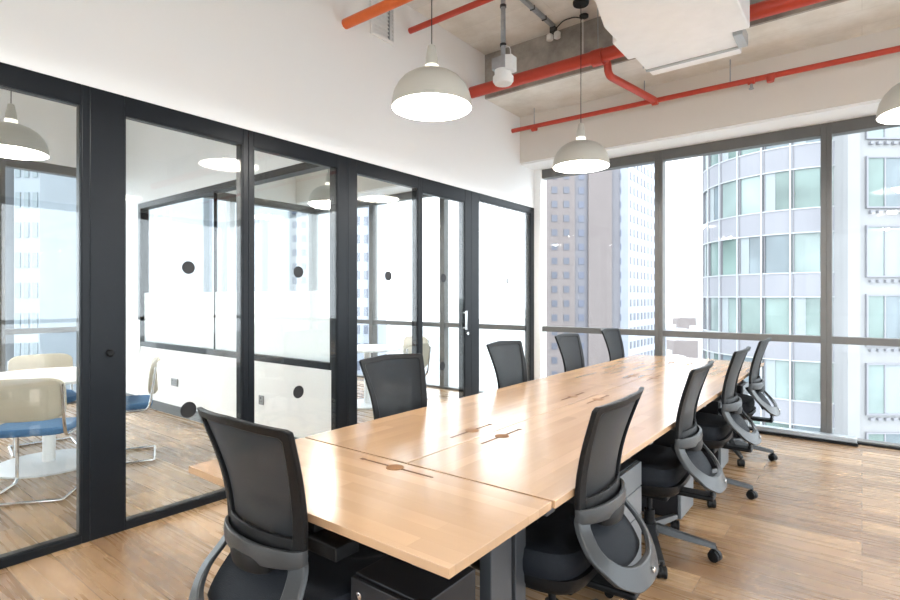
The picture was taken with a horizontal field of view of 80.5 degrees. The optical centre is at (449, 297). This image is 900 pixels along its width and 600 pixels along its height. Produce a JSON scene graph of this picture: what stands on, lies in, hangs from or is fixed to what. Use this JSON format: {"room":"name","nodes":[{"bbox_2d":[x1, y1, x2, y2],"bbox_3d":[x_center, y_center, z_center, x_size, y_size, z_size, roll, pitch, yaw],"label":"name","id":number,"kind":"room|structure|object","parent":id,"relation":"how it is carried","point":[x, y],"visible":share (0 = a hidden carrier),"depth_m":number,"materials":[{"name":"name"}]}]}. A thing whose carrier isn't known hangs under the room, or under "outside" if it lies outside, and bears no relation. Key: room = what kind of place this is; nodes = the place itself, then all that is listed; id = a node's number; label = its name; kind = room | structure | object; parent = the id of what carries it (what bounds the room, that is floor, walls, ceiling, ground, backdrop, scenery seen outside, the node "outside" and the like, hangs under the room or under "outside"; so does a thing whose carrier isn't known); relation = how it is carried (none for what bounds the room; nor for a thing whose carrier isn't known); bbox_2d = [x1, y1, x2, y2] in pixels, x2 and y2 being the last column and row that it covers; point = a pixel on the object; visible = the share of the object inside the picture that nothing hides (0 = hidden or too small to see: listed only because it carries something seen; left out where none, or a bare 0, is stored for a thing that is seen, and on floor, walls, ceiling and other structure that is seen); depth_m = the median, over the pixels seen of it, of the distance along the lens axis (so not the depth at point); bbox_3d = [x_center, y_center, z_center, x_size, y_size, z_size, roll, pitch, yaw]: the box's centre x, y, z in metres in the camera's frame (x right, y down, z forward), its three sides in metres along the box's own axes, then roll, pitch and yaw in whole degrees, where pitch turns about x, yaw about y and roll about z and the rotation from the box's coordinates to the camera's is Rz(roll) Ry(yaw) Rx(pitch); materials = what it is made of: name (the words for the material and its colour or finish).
{"room":"conference room","nodes":[
{"label":"conference room","id":0,"kind":"room"},
{"bbox_2d":[0,89,295,203],"bbox_3d":[-5.665,-2.263,6.094,0.140,1.115,9.900,0,0,38],"label":"wall","id":1,"kind":"structure","parent":0,"point":[55,122],"depth_m":6.80,"materials":[{"name":"white paint"}]},
{"bbox_2d":[0,157,0,371],"bbox_3d":[-5.902,-0.163,5.772,0.120,3.085,1.580,0,0,38],"label":"window","id":2,"kind":"structure","parent":1,"relation":"in","point":[0,157],"depth_m":6.36,"materials":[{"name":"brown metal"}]},
{"bbox_2d":[1,157,75,403],"bbox_3d":[-5.056,-0.163,6.863,0.120,3.085,1.180,0,0,38],"label":"window","id":3,"kind":"structure","parent":1,"relation":"in","point":[27,165],"depth_m":6.48,"materials":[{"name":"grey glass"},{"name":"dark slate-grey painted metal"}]},
{"bbox_2d":[203,193,231,291],"bbox_3d":[-4.107,-0.163,8.088,0.120,3.085,1.640,0,0,38],"label":"window","id":4,"kind":"structure","parent":1,"relation":"in","point":[227,197],"depth_m":8.69,"materials":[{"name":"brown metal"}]},
{"bbox_2d":[232,194,313,291],"bbox_3d":[-3.103,-0.163,9.385,0.120,3.085,1.640,0,0,38],"label":"window","id":5,"kind":"structure","parent":1,"relation":"in","point":[257,201],"depth_m":9.65,"materials":[{"name":"glass"}]},
{"bbox_2d":[314,198,370,377],"bbox_3d":[-1.940,-0.163,9.597,1.580,3.085,0.120,0,0,38],"label":"window","id":6,"kind":"structure","parent":1,"relation":"in","point":[362,203],"depth_m":9.76,"materials":[{"name":"brown metal"}]},
{"bbox_2d":[126,119,330,437],"bbox_3d":[-2.770,-0.720,5.978,4.580,4.200,0.100,0,0,38],"label":"wall","id":7,"kind":"structure","parent":0,"point":[206,381],"depth_m":5.97,"materials":[{"name":"white paint"}]},
{"bbox_2d":[126,319,139,350],"bbox_3d":[-4.165,0.480,6.986,0.420,0.400,0.008,0,0,38],"label":"paper notice","id":8,"kind":"object","parent":7,"relation":"attached to","point":[132,325],"visible":0.98,"depth_m":6.97,"materials":[{"name":"white paper"}]},
{"bbox_2d":[171,378,177,386],"bbox_3d":[-3.256,0.995,6.281,0.160,0.090,0.015,0,0,38],"label":"wall socket","id":9,"kind":"object","parent":7,"relation":"attached to","point":[174,382],"visible":1,"depth_m":6.27,"materials":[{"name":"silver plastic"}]},
{"bbox_2d":[126,393,298,438],"bbox_3d":[-2.805,1.325,5.933,4.580,0.110,0.014,0,0,38],"label":"baseboard","id":10,"kind":"structure","parent":7,"relation":"attached to","point":[157,405],"depth_m":6.33,"materials":[{"name":"grey"}]},
{"bbox_2d":[138,162,330,369],"bbox_3d":[-2.485,-0.300,5.757,3.860,1.840,0.110,0,0,38],"label":"window","id":11,"kind":"structure","parent":7,"relation":"in","point":[293,328],"depth_m":5.65,"materials":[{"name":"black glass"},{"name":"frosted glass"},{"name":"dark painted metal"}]},
{"bbox_2d":[259,395,263,404],"bbox_3d":[-1.841,0.995,5.185,0.080,0.090,0.015,0,0,38],"label":"wall socket","id":12,"kind":"object","parent":7,"relation":"attached to","point":[261,398],"visible":1,"depth_m":5.17,"materials":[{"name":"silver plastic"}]},
{"bbox_2d":[0,0,533,207],"bbox_3d":[-1.920,-2.010,3.270,0.120,1.620,10.020,0,0,38],"label":"wall","id":13,"kind":"structure","parent":0,"point":[289,70],"depth_m":4.03,"materials":[{"name":"white paint"}]},
{"bbox_2d":[0,62,89,568],"bbox_3d":[-2.326,0.090,2.721,0.090,2.580,0.815,0,0,38],"label":"window","id":14,"kind":"structure","parent":13,"relation":"in","point":[16,79],"depth_m":2.99,"materials":[{"name":"metal"}]},
{"bbox_2d":[90,87,247,540],"bbox_3d":[-1.775,0.090,3.433,0.090,2.580,0.985,0,0,38],"label":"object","id":15,"kind":"structure","parent":13,"relation":"in","point":[109,111],"depth_m":3.12,"materials":[{"name":"metal"}]},
{"bbox_2d":[106,349,114,356],"bbox_3d":[-1.972,0.320,3.089,0.020,0.044,0.043,0,0,38],"label":"cylinder","id":16,"kind":"object","parent":15,"relation":"attached to","point":[110,352],"visible":1,"depth_m":3.08,"materials":[{"name":"black plastic"}]},
{"bbox_2d":[248,130,347,429],"bbox_3d":[-1.188,0.090,4.190,0.090,2.580,0.930,0,0,38],"label":"window","id":17,"kind":"structure","parent":13,"relation":"in","point":[338,164],"depth_m":4.45,"materials":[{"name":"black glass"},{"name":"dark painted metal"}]},
{"bbox_2d":[370,0,395,46],"bbox_3d":[-0.609,-2.540,4.848,0.021,0.380,0.310,0,0,38],"label":"air vent","id":18,"kind":"object","parent":13,"relation":"in","point":[388,40],"visible":0.67,"depth_m":4.88,"materials":[{"name":"white metal"}]},
{"bbox_2d":[348,157,419,425],"bbox_3d":[-0.616,0.090,4.929,0.090,2.580,0.940,0,0,38],"label":"window","id":19,"kind":"structure","parent":13,"relation":"in","point":[355,167],"depth_m":4.61,"materials":[{"name":"metal"}]},
{"bbox_2d":[420,177,470,397],"bbox_3d":[-0.048,0.090,5.634,0.125,2.580,0.870,0,0,38],"label":"door","id":20,"kind":"structure","parent":13,"relation":"in","point":[428,187],"depth_m":5.87,"materials":[{"name":"metal"}]},
{"bbox_2d":[442,199,524,392],"bbox_3d":[0.531,-0.163,7.684,1.570,3.085,0.120,0,0,38],"label":"window","id":21,"kind":"structure","parent":13,"relation":"in","point":[446,324],"depth_m":8.11,"materials":[{"name":"brown metal"}]},
{"bbox_2d":[471,191,533,394],"bbox_3d":[0.658,0.090,6.574,0.090,2.580,1.480,0,0,38],"label":"window","id":22,"kind":"structure","parent":13,"relation":"in","point":[476,197],"depth_m":6.40,"materials":[{"name":"metal"}]},
{"bbox_2d":[534,169,545,379],"bbox_3d":[1.212,-0.163,7.138,0.095,3.085,0.170,0,0,38],"label":"trim","id":23,"kind":"structure","parent":13,"relation":"attached to","point":[539,183],"depth_m":7.08,"materials":[{"name":"white paint"}]},
{"bbox_2d":[542,151,658,355],"bbox_3d":[1.829,-0.163,6.678,1.565,3.085,0.120,0,0,38],"label":"window","id":24,"kind":"structure","parent":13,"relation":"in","point":[647,158],"depth_m":6.30,"materials":[{"name":"glass"},{"name":"dark grey painted aluminium"}]},
{"bbox_2d":[0,377,899,599],"bbox_3d":[-0.621,1.440,2.220,13.000,0.120,10.250,0,0,38],"label":"floor","id":25,"kind":"structure","parent":0,"point":[823,522],"depth_m":3.17,"materials":[{"name":"brown wood"}]},
{"bbox_2d":[0,378,75,506],"bbox_3d":[-2.912,0.957,3.757,0.492,0.844,0.536,0,0,-15],"label":"chair","id":26,"kind":"object","parent":25,"relation":"on","point":[30,407],"visible":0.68,"depth_m":3.57,"materials":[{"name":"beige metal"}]},
{"bbox_2d":[0,367,75,478],"bbox_3d":[-3.344,1.010,4.436,1.100,0.740,1.100,0,0,38],"label":"round table","id":27,"kind":"object","parent":25,"relation":"on","point":[51,461],"visible":0.49,"depth_m":4.39,"materials":[{"name":"white laminate"}]},
{"bbox_2d":[7,353,75,457],"bbox_3d":[-3.728,0.957,4.889,0.492,0.844,0.536,0,0,-44],"label":"chair","id":28,"kind":"object","parent":25,"relation":"on","point":[36,361],"visible":0.5,"depth_m":5.01,"materials":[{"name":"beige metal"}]},
{"bbox_2d":[126,357,160,464],"bbox_3d":[-2.803,0.957,4.598,0.536,0.844,0.492,0,0,-28],"label":"chair","id":29,"kind":"object","parent":25,"relation":"on","point":[135,402],"visible":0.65,"depth_m":4.49,"materials":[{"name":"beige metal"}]},
{"bbox_2d":[188,407,387,599],"bbox_3d":[-0.440,0.859,1.724,0.728,1.042,0.655,0,0,-38],"label":"office chair","id":30,"kind":"object","parent":25,"relation":"on","point":[265,527],"visible":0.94,"depth_m":1.55,"materials":[{"name":"black fabric"}]},
{"bbox_2d":[224,487,510,599],"bbox_3d":[-0.325,1.023,1.858,1.070,0.714,0.440,0,0,38],"label":"trestle","id":31,"kind":"object","parent":25,"relation":"on","point":[495,566],"visible":0.06,"depth_m":1.66,"materials":[{"name":"grey metal"}]},
{"bbox_2d":[189,438,550,578],"bbox_3d":[-0.339,0.652,1.851,1.258,0.028,0.526,0,0,38],"label":"oak desk","id":32,"kind":"object","parent":31,"relation":"on","point":[441,524],"visible":0.96,"depth_m":1.62,"materials":[{"name":"brown wood"}]},
{"bbox_2d":[308,522,358,561],"bbox_3d":[-0.415,0.710,1.637,0.300,0.085,0.090,0,0,38],"label":"cable tray","id":33,"kind":"object","parent":32,"relation":"attached to","point":[335,547],"visible":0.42,"depth_m":1.56,"materials":[{"name":"black plastic"}]},
{"bbox_2d":[357,344,401,408],"bbox_3d":[-1.069,1.010,6.899,0.900,0.740,0.900,0,0,38],"label":"round table","id":34,"kind":"object","parent":25,"relation":"on","point":[367,349],"visible":0.59,"depth_m":6.86,"materials":[{"name":"white laminate"}]},
{"bbox_2d":[359,353,426,419],"bbox_3d":[-0.179,0.859,2.981,0.655,1.042,0.728,0,0,-36],"label":"office chair","id":35,"kind":"object","parent":25,"relation":"on","point":[396,383],"visible":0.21,"depth_m":3.15,"materials":[{"name":"black fabric"}]},
{"bbox_2d":[371,191,441,387],"bbox_3d":[-0.703,-0.163,8.639,1.550,3.085,0.120,0,0,38],"label":"window","id":36,"kind":"structure","parent":25,"relation":"on","point":[406,196],"depth_m":9.02,"materials":[{"name":"brown metal"}]},
{"bbox_2d":[351,555,474,599],"bbox_3d":[-0.108,1.090,1.551,0.265,0.579,0.260,0,0,38],"label":"drawer pedestal","id":37,"kind":"object","parent":25,"relation":"on","point":[390,577],"visible":0.91,"depth_m":1.51,"materials":[{"name":"black metal"}]},
{"bbox_2d":[403,336,429,398],"bbox_3d":[-0.617,0.957,7.284,0.492,0.844,0.536,0,0,43],"label":"chair","id":38,"kind":"object","parent":25,"relation":"on","point":[407,341],"visible":0.07,"depth_m":7.53,"materials":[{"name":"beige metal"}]},
{"bbox_2d":[404,343,430,375],"bbox_3d":[-0.556,0.957,6.352,0.536,0.844,0.492,0,0,32],"label":"chair","id":39,"kind":"object","parent":25,"relation":"on","point":[426,348],"visible":0.2,"depth_m":6.36,"materials":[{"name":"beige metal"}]},
{"bbox_2d":[486,340,526,388],"bbox_3d":[0.601,0.859,4.002,0.655,1.042,0.728,0,0,-40],"label":"office chair","id":40,"kind":"object","parent":25,"relation":"on","point":[507,357],"visible":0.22,"depth_m":4.18,"materials":[{"name":"black fabric"}]},
{"bbox_2d":[511,508,554,599],"bbox_3d":[-0.123,1.023,2.119,1.160,0.714,0.070,0,0,38],"label":"trestle","id":41,"kind":"object","parent":25,"relation":"on","point":[518,541],"visible":0.12,"depth_m":1.82,"materials":[{"name":"grey metal"}]},
{"bbox_2d":[471,387,658,599],"bbox_3d":[0.430,0.859,2.059,0.655,1.042,0.728,0,0,-41],"label":"office chair","id":42,"kind":"object","parent":25,"relation":"on","point":[590,542],"visible":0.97,"depth_m":1.84,"materials":[{"name":"black plastic"}]},
{"bbox_2d":[555,333,584,371],"bbox_3d":[1.286,0.859,4.887,0.655,1.042,0.728,0,0,-40],"label":"office chair","id":43,"kind":"object","parent":25,"relation":"on","point":[569,344],"visible":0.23,"depth_m":5.07,"materials":[{"name":"black fabric"}]},
{"bbox_2d":[566,458,640,597],"bbox_3d":[0.673,1.090,2.641,0.470,0.579,0.300,0,0,38],"label":"drawer pedestal","id":44,"kind":"object","parent":25,"relation":"on","point":[630,469],"visible":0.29,"depth_m":2.54,"materials":[{"name":"black metal"}]},
{"bbox_2d":[601,328,624,360],"bbox_3d":[1.960,0.859,5.757,0.655,1.042,0.728,0,0,-40],"label":"office chair","id":45,"kind":"object","parent":25,"relation":"on","point":[612,336],"visible":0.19,"depth_m":5.95,"materials":[{"name":"black fabric"}]},
{"bbox_2d":[641,427,692,522],"bbox_3d":[1.297,1.090,3.447,0.470,0.579,0.300,0,0,38],"label":"drawer pedestal","id":46,"kind":"object","parent":25,"relation":"on","point":[679,505],"visible":0.18,"depth_m":3.25,"materials":[{"name":"black metal"}]},
{"bbox_2d":[630,360,726,578],"bbox_3d":[1.140,0.859,2.952,0.655,1.042,0.728,0,0,-42],"label":"office chair","id":47,"kind":"object","parent":25,"relation":"on","point":[665,471],"visible":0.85,"depth_m":2.75,"materials":[{"name":"black plastic"}]},
{"bbox_2d":[697,396,728,468],"bbox_3d":[1.996,1.090,4.349,0.470,0.579,0.300,0,0,38],"label":"drawer pedestal","id":48,"kind":"object","parent":25,"relation":"on","point":[722,455],"visible":0.1,"depth_m":4.14,"materials":[{"name":"black metal"}]},
{"bbox_2d":[693,346,760,507],"bbox_3d":[1.833,0.859,3.828,0.655,1.042,0.728,0,0,-40],"label":"office chair","id":49,"kind":"object","parent":25,"relation":"on","point":[716,429],"visible":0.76,"depth_m":3.60,"materials":[{"name":"black plastic"}]},
{"bbox_2d":[731,381,747,437],"bbox_3d":[2.583,1.090,5.108,0.470,0.579,0.300,0,0,38],"label":"drawer pedestal","id":50,"kind":"object","parent":25,"relation":"on","point":[741,385],"visible":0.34,"depth_m":4.89,"materials":[{"name":"black"}]},
{"bbox_2d":[659,123,825,432],"bbox_3d":[3.075,-0.163,5.714,1.585,3.085,0.120,0,0,38],"label":"window","id":51,"kind":"structure","parent":25,"relation":"on","point":[818,131],"depth_m":5.59,"materials":[{"name":"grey metal"}]},
{"bbox_2d":[729,337,780,466],"bbox_3d":[2.494,0.859,4.681,0.655,1.042,0.728,0,0,-40],"label":"office chair","id":52,"kind":"object","parent":25,"relation":"on","point":[756,386],"visible":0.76,"depth_m":4.46,"materials":[{"name":"black plastic"}]},
{"bbox_2d":[752,424,857,446],"bbox_3d":[3.469,1.343,5.231,0.860,0.075,0.090,0,0,38],"label":"baseboard","id":53,"kind":"structure","parent":25,"relation":"on","point":[762,429],"depth_m":5.18,"materials":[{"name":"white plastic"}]},
{"bbox_2d":[749,428,899,449],"bbox_3d":[4.283,1.370,4.682,7.960,0.020,0.028,0,0,38],"label":"baseboard","id":54,"kind":"structure","parent":25,"relation":"on","point":[859,443],"depth_m":4.92,"materials":[{"name":"black plastic"}]},
{"bbox_2d":[826,115,899,446],"bbox_3d":[4.328,-0.163,4.743,1.585,3.085,0.120,0,0,38],"label":"window","id":55,"kind":"structure","parent":25,"relation":"on","point":[868,123],"depth_m":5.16,"materials":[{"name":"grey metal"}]},
{"bbox_2d":[406,0,599,54],"bbox_3d":[0.869,-2.920,0.200,8.170,0.200,8.880,0,0,38],"label":"ceiling","id":56,"kind":"structure","parent":0,"point":[479,27],"depth_m":5.37,"materials":[{"name":"concrete"}]},
{"bbox_2d":[342,0,412,28],"bbox_3d":[-0.181,-2.549,3.986,1.753,0.542,0.084,0,0,36],"label":"pipe","id":57,"kind":"object","parent":56,"relation":"hanging from","point":[384,6],"visible":1,"depth_m":4.29,"materials":[{"name":"orange metal"}]},
{"bbox_2d":[391,0,471,120],"bbox_3d":[-0.120,-2.034,3.495,0.528,1.573,0.528,0,0,38],"label":"pendant lamp","id":58,"kind":"object","parent":56,"relation":"hanging from","point":[429,92],"visible":1,"depth_m":3.46,"materials":[{"name":"white metal"}]},
{"bbox_2d":[408,0,493,33],"bbox_3d":[0.289,-2.688,4.630,1.708,0.263,0.061,0,0,38],"label":"pipe","id":59,"kind":"object","parent":56,"relation":"attached to","point":[476,3],"visible":1,"depth_m":4.84,"materials":[{"name":"metal"}]},
{"bbox_2d":[492,0,516,86],"bbox_3d":[0.445,-2.290,4.392,0.185,1.060,0.170,0,0,38],"label":"ceiling detector","id":60,"kind":"object","parent":56,"relation":"attached to","point":[504,65],"visible":1,"depth_m":4.36,"materials":[{"name":"grey plastic"}]},
{"bbox_2d":[520,0,588,53],"bbox_3d":[0.592,-2.610,4.616,0.466,0.420,2.024,0,0,38],"label":"conduit","id":61,"kind":"object","parent":56,"relation":"attached to","point":[553,29],"visible":0.99,"depth_m":5.30,"materials":[{"name":"grey plastic"}]},
{"bbox_2d":[553,0,609,172],"bbox_3d":[1.245,-2.034,5.062,0.528,1.573,0.528,0,0,38],"label":"pendant lamp","id":62,"kind":"object","parent":56,"relation":"hanging from","point":[581,155],"visible":1,"depth_m":4.97,"materials":[{"name":"white metal"}]},
{"bbox_2d":[469,0,826,102],"bbox_3d":[3.623,-2.425,3.829,7.960,0.781,0.929,0,0,38],"label":"pipe","id":63,"kind":"object","parent":56,"relation":"hanging from","point":[597,57],"visible":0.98,"depth_m":5.13,"materials":[{"name":"red metal"}]},
{"bbox_2d":[594,0,749,74],"bbox_3d":[0.907,-2.445,3.041,0.930,0.750,4.320,0,0,38],"label":"air duct","id":64,"kind":"object","parent":56,"relation":"hanging from","point":[664,36],"visible":1,"depth_m":4.09,"materials":[{"name":"white metal"}]},
{"bbox_2d":[650,48,740,74],"bbox_3d":[2.152,-2.120,4.714,0.740,0.060,0.150,0,0,38],"label":"outlet","id":65,"kind":"object","parent":64,"relation":"attached to","point":[736,51],"depth_m":4.70,"materials":[{"name":"metal"}]},
{"bbox_2d":[876,82,899,123],"bbox_3d":[3.186,-2.034,3.559,0.528,1.573,0.528,0,0,38],"label":"pendant lamp","id":66,"kind":"object","parent":56,"relation":"hanging from","point":[888,111],"visible":1,"depth_m":3.61,"materials":[{"name":"white metal"}]},
{"bbox_2d":[296,99,881,206],"bbox_3d":[2.323,-1.718,6.021,12.700,0.025,0.475,0,0,38],"label":"soffit","id":67,"kind":"structure","parent":0,"point":[868,108],"depth_m":5.51,"materials":[{"name":"white paint"}]},
{"bbox_2d":[485,0,847,99],"bbox_3d":[1.688,-2.565,5.200,12.700,0.510,0.030,0,0,38],"label":"beam","id":68,"kind":"structure","parent":0,"point":[536,52],"depth_m":5.55,"materials":[{"name":"concrete"}]},
{"bbox_2d":[487,0,899,116],"bbox_3d":[2.122,-2.665,5.762,12.700,0.710,1.390,0,0,38],"label":"ceiling","id":69,"kind":"structure","parent":0,"point":[849,19],"depth_m":4.96,"materials":[{"name":"concrete"}]},
{"bbox_2d":[296,27,899,202],"bbox_3d":[2.343,-2.020,6.046,12.700,0.580,0.570,0,0,38],"label":"bulkhead","id":70,"kind":"object","parent":69,"relation":"attached to","point":[869,79],"visible":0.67,"depth_m":5.35,"materials":[{"name":"white paint"}]},
{"bbox_2d":[511,45,899,132],"bbox_3d":[3.915,-2.146,4.206,7.960,0.328,0.101,0,0,38],"label":"pipe","id":71,"kind":"object","parent":69,"relation":"hanging from","point":[770,77],"visible":0.95,"depth_m":5.15,"materials":[{"name":"red metal"}]},
{"bbox_3d":[-4.270,-2.920,4.179,4.830,0.200,8.880,0,0,38],"label":"ceiling","id":72,"kind":"structure","parent":0,"visible":0},
{"bbox_2d":[0,91,49,159],"bbox_3d":[-3.758,-2.034,4.555,0.528,1.573,0.528,0,0,38],"label":"pendant lamp","id":73,"kind":"object","parent":72,"relation":"hanging from","point":[17,141],"visible":1,"depth_m":4.52,"materials":[{"name":"white metal"}]},
{"bbox_2d":[308,169,329,206],"bbox_3d":[-1.611,-2.034,7.066,0.528,1.573,0.528,0,0,38],"label":"pendant lamp","id":74,"kind":"object","parent":72,"relation":"hanging from","point":[320,196],"visible":0.54,"depth_m":6.88,"materials":[{"name":"white metal"}]},
{"label":"outside","id":75,"kind":"structure","parent":0,"visible":0},
{"bbox_2d":[387,318,701,390],"bbox_3d":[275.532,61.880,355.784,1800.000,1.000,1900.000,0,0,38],"label":"ground","id":76,"kind":"structure","parent":75,"point":[396,334],"depth_m":733.88,"materials":[{"name":"white"}]},
{"bbox_2d":[5,168,13,371],"bbox_3d":[-66.447,1.380,77.000,15.854,120.000,16.708,0,0,38],"label":"tower","id":77,"kind":"structure","parent":76,"relation":"on","point":[9,172],"depth_m":74.70,"materials":[{"name":"grey"}]},
{"bbox_2d":[14,169,75,391],"bbox_3d":[-47.707,1.380,67.000,10.890,120.000,12.864,0,0,38],"label":"tower","id":78,"kind":"structure","parent":76,"relation":"on","point":[44,204],"depth_m":60.67,"materials":[{"name":"blue glass"}]},
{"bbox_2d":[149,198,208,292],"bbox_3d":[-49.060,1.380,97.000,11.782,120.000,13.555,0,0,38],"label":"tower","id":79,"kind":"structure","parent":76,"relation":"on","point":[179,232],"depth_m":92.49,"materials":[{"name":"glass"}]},
{"bbox_2d":[209,199,225,291],"bbox_3d":[-53.139,-3.620,117.000,12.169,130.000,13.854,0,0,38],"label":"tower","id":80,"kind":"structure","parent":76,"relation":"on","point":[221,205],"depth_m":116.89,"materials":[{"name":"grey"}]},
{"bbox_2d":[235,203,289,291],"bbox_3d":[-30.977,1.380,87.000,12.852,120.000,14.383,0,0,38],"label":"tower","id":81,"kind":"structure","parent":76,"relation":"on","point":[271,225],"depth_m":84.25,"materials":[{"name":"grey"}]},
{"bbox_2d":[290,211,329,290],"bbox_3d":[-37.876,-1.620,137.000,17.459,126.000,17.951,0,0,38],"label":"tower","id":82,"kind":"structure","parent":76,"relation":"on","point":[298,221],"depth_m":130.01,"materials":[{"name":"grey"}]},
{"bbox_2d":[357,204,386,374],"bbox_3d":[-16.541,1.380,107.000,13.328,120.000,14.752,0,0,38],"label":"tower","id":83,"kind":"structure","parent":76,"relation":"on","point":[362,213],"depth_m":100.00,"materials":[{"name":"grey"}]},
{"bbox_2d":[546,169,620,376],"bbox_3d":[30.226,0.380,130.400,27.450,122.000,28.599,0,0,38],"label":"tower","id":84,"kind":"structure","parent":76,"relation":"on","point":[583,218],"depth_m":120.01,"materials":[{"name":"grey"}]},
{"bbox_2d":[620,164,654,356],"bbox_3d":[44.461,1.380,135.248,12.442,120.000,30.132,0,0,38],"label":"tower","id":85,"kind":"structure","parent":76,"relation":"on","point":[637,183],"depth_m":124.94,"materials":[{"name":"grey"}]},
{"bbox_2d":[666,350,685,357],"bbox_3d":[118.835,44.880,290.000,15.480,33.000,9.288,0,0,-5],"label":"block","id":86,"kind":"object","parent":76,"relation":"on","point":[668,352],"visible":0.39,"depth_m":288.45,"materials":[{"name":"white"}]},
{"bbox_2d":[666,324,686,339],"bbox_3d":[171.861,40.880,410.000,16.920,41.000,10.152,0,0,-7],"label":"block","id":87,"kind":"object","parent":76,"relation":"on","point":[670,326],"visible":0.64,"depth_m":405.68,"materials":[{"name":"white"}]},
{"bbox_2d":[666,337,697,357],"bbox_3d":[150.451,42.880,345.000,16.140,37.000,9.684,0,0,-3],"label":"block","id":88,"kind":"object","parent":76,"relation":"on","point":[681,346],"visible":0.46,"depth_m":340.37,"materials":[{"name":"white"}]},
{"bbox_2d":[672,315,695,328],"bbox_3d":[228.722,38.880,520.000,18.240,45.000,10.944,0,0,-3],"label":"block","id":89,"kind":"object","parent":76,"relation":"on","point":[683,321],"visible":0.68,"depth_m":514.59,"materials":[{"name":"grey"}]},
{"bbox_2d":[681,302,701,327],"bbox_3d":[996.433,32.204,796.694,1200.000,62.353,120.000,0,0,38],"label":"hill","id":90,"kind":"structure","parent":76,"relation":"on","point":[694,310],"depth_m":1099.54,"materials":[{"name":"white"}]},
{"bbox_2d":[687,326,701,358],"bbox_3d":[197.218,41.880,430.000,17.160,39.000,10.296,0,0,-5],"label":"block","id":91,"kind":"object","parent":76,"relation":"on","point":[691,328],"visible":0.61,"depth_m":425.05,"materials":[{"name":"white"}]},
{"bbox_2d":[702,136,834,433],"bbox_3d":[25.091,22.380,38.506,12.554,78.000,12.553,0,0,38],"label":"curved glass building","id":92,"kind":"structure","parent":76,"relation":"on","point":[761,207],"depth_m":34.32,"materials":[{"name":"grey glass"}]},
{"bbox_2d":[704,245,705,276],"bbox_3d":[19.438,-2.820,40.493,0.047,2.500,0.602,0,0,16],"label":"curtain","id":93,"kind":"object","parent":92,"relation":"hanging from","point":[704,245],"depth_m":40.55,"materials":[{"name":"white fabric"}]},
{"bbox_2d":[710,187,713,220],"bbox_3d":[19.170,-6.820,38.890,0.047,2.500,0.602,0,0,2],"label":"curtain","id":94,"kind":"object","parent":92,"relation":"hanging from","point":[711,188],"depth_m":38.80,"materials":[{"name":"white fabric"}]},
{"bbox_2d":[722,298,728,331],"bbox_3d":[19.297,1.180,37.270,0.047,2.500,0.602,0,0,-12],"label":"curtain","id":95,"kind":"object","parent":92,"relation":"hanging from","point":[725,301],"depth_m":37.23,"materials":[{"name":"white fabric"}]},
{"bbox_2d":[722,152,728,160],"bbox_3d":[19.297,-10.820,37.270,0.047,2.500,0.602,0,0,-12],"label":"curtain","id":96,"kind":"object","parent":92,"relation":"hanging from","point":[725,156],"depth_m":37.23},
{"bbox_2d":[741,238,748,273],"bbox_3d":[19.813,-2.820,35.729,0.047,2.500,0.602,0,0,-26],"label":"curtain","id":97,"kind":"object","parent":92,"relation":"hanging from","point":[744,241],"depth_m":35.70,"materials":[{"name":"white fabric"}]},
{"bbox_2d":[765,359,775,397],"bbox_3d":[20.686,5.180,34.359,0.047,2.500,0.602,0,0,-40],"label":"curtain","id":98,"kind":"object","parent":92,"relation":"hanging from","point":[770,364],"depth_m":34.33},
{"bbox_2d":[765,173,775,210],"bbox_3d":[20.686,-6.820,34.359,0.047,2.500,0.602,0,0,-40],"label":"curtain","id":99,"kind":"object","parent":92,"relation":"hanging from","point":[770,178],"depth_m":34.33,"materials":[{"name":"white fabric"}]},
{"bbox_2d":[794,298,805,334],"bbox_3d":[21.865,1.180,33.240,0.602,2.500,0.047,0,0,36],"label":"curtain","id":100,"kind":"object","parent":92,"relation":"hanging from","point":[799,303],"depth_m":33.22,"materials":[{"name":"white fabric"}]},
{"bbox_2d":[832,232,833,271],"bbox_3d":[23.280,-2.820,32.441,0.602,2.500,0.047,0,0,22],"label":"curtain","id":101,"kind":"object","parent":92,"relation":"hanging from","point":[832,232],"depth_m":32.40,"materials":[{"name":"white fabric"}]},
{"bbox_3d":[0.529,1.023,2.961,1.160,0.714,0.070,0,0,38],"label":"trestle","id":102,"kind":"object","parent":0,"visible":0},
{"bbox_2d":[305,378,617,463],"bbox_3d":[0.276,0.652,3.155,0.632,0.028,2.267,0,0,38],"label":"oak desk","id":103,"kind":"object","parent":102,"relation":"on","point":[407,437],"visible":0.89,"depth_m":2.78,"materials":[{"name":"brown wood"}]},
{"bbox_2d":[408,386,713,508],"bbox_3d":[0.778,0.652,2.766,0.627,0.028,2.267,0,0,38],"label":"oak desk","id":104,"kind":"object","parent":102,"relation":"on","point":[538,456],"visible":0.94,"depth_m":2.26,"materials":[{"name":"brown wood"}]},
{"bbox_3d":[1.919,1.023,4.756,1.160,0.714,0.070,0,0,38],"label":"trestle","id":105,"kind":"object","parent":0,"visible":0},
{"bbox_2d":[543,354,695,386],"bbox_3d":[1.667,0.652,4.952,0.632,0.028,2.267,0,0,38],"label":"oak desk","id":106,"kind":"object","parent":105,"relation":"on","point":[621,371],"visible":0.9,"depth_m":4.70,"materials":[{"name":"brown wood"}]},
{"bbox_2d":[620,358,763,398],"bbox_3d":[2.170,0.652,4.563,0.627,0.028,2.267,0,0,38],"label":"oak desk","id":107,"kind":"object","parent":105,"relation":"on","point":[673,379],"visible":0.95,"depth_m":4.24,"materials":[{"name":"brown wood"}]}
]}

